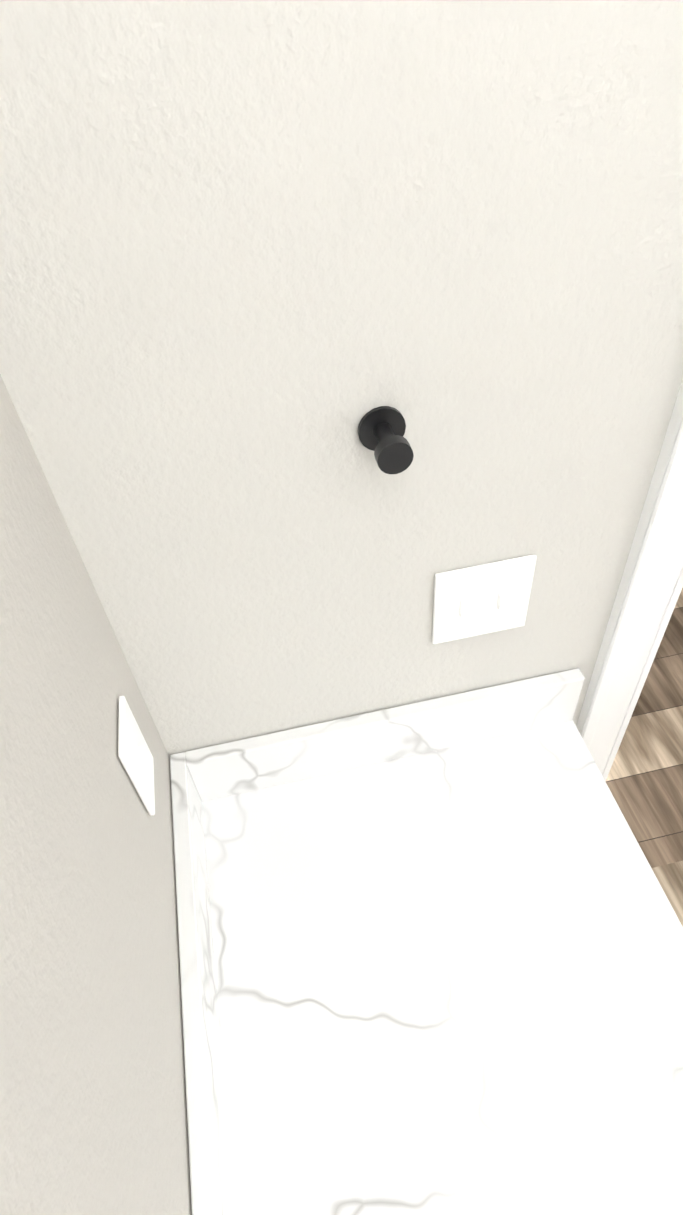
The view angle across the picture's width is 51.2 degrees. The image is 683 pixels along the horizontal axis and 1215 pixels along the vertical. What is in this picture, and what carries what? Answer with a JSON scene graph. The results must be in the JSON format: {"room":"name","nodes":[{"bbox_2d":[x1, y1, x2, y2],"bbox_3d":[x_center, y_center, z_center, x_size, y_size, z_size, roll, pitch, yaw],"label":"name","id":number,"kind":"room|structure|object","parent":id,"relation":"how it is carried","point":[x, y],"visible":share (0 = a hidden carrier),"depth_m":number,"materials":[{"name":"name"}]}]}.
{"room":"bathroom","nodes":[
{"label":"bathroom","id":0,"kind":"room"},
{"bbox_2d":[0,374,191,1214],"bbox_3d":[-0.050,0.894,-0.055,0.120,2.430,2.640,-11,46,-6],"label":"wall","id":1,"kind":"structure","parent":0,"point":[93,1111],"depth_m":0.50,"materials":[{"name":"grey paint"}]},
{"bbox_2d":[118,696,154,815],"bbox_3d":[-0.205,0.151,0.725,0.012,0.116,0.072,-11,46,-6],"label":"switch plate","id":2,"kind":"object","parent":1,"relation":"attached to","point":[135,756],"visible":0.98,"depth_m":0.71,"materials":[{"name":"white plastic"}]},
{"bbox_2d":[0,0,682,756],"bbox_3d":[1.105,-0.216,0.905,2.750,2.430,0.250,-11,46,-6],"label":"wall","id":3,"kind":"structure","parent":0,"point":[260,260],"depth_m":0.57,"materials":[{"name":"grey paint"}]},
{"bbox_2d":[358,406,413,473],"bbox_3d":[0.041,-0.144,0.625,0.044,0.044,0.050,-11,46,-6],"label":"robe hook","id":4,"kind":"object","parent":3,"relation":"attached to","point":[381,431],"visible":1,"depth_m":0.62,"materials":[{"name":"black metal"}]},
{"bbox_2d":[432,554,536,643],"bbox_3d":[0.165,-0.005,0.832,0.118,0.116,0.012,-11,46,-6],"label":"switch plate","id":5,"kind":"object","parent":3,"relation":"attached to","point":[481,599],"visible":1,"depth_m":0.82,"materials":[{"name":"white plastic"}]},
{"bbox_2d":[576,379,682,781],"bbox_3d":[1.179,-0.106,1.009,1.692,2.120,0.333,-11,46,-6],"label":"door frame","id":6,"kind":"structure","parent":3,"relation":"attached to","point":[649,591],"depth_m":0.89,"materials":[{"name":"white"}]},
{"bbox_2d":[606,588,682,926],"bbox_3d":[-0.403,-0.042,2.590,6.470,0.050,7.720,-11,46,-6],"label":"floor","id":7,"kind":"structure","parent":0,"point":[644,781],"depth_m":1.98,"materials":[{"name":"brown wood"}]},
{"bbox_2d":[170,668,682,1214],"bbox_3d":[0.261,1.033,0.726,0.582,1.073,1.647,-11,46,-6],"label":"countertop","id":8,"kind":"structure","parent":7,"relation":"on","point":[430,956],"depth_m":0.81,"materials":[{"name":"white stone"}]}
]}

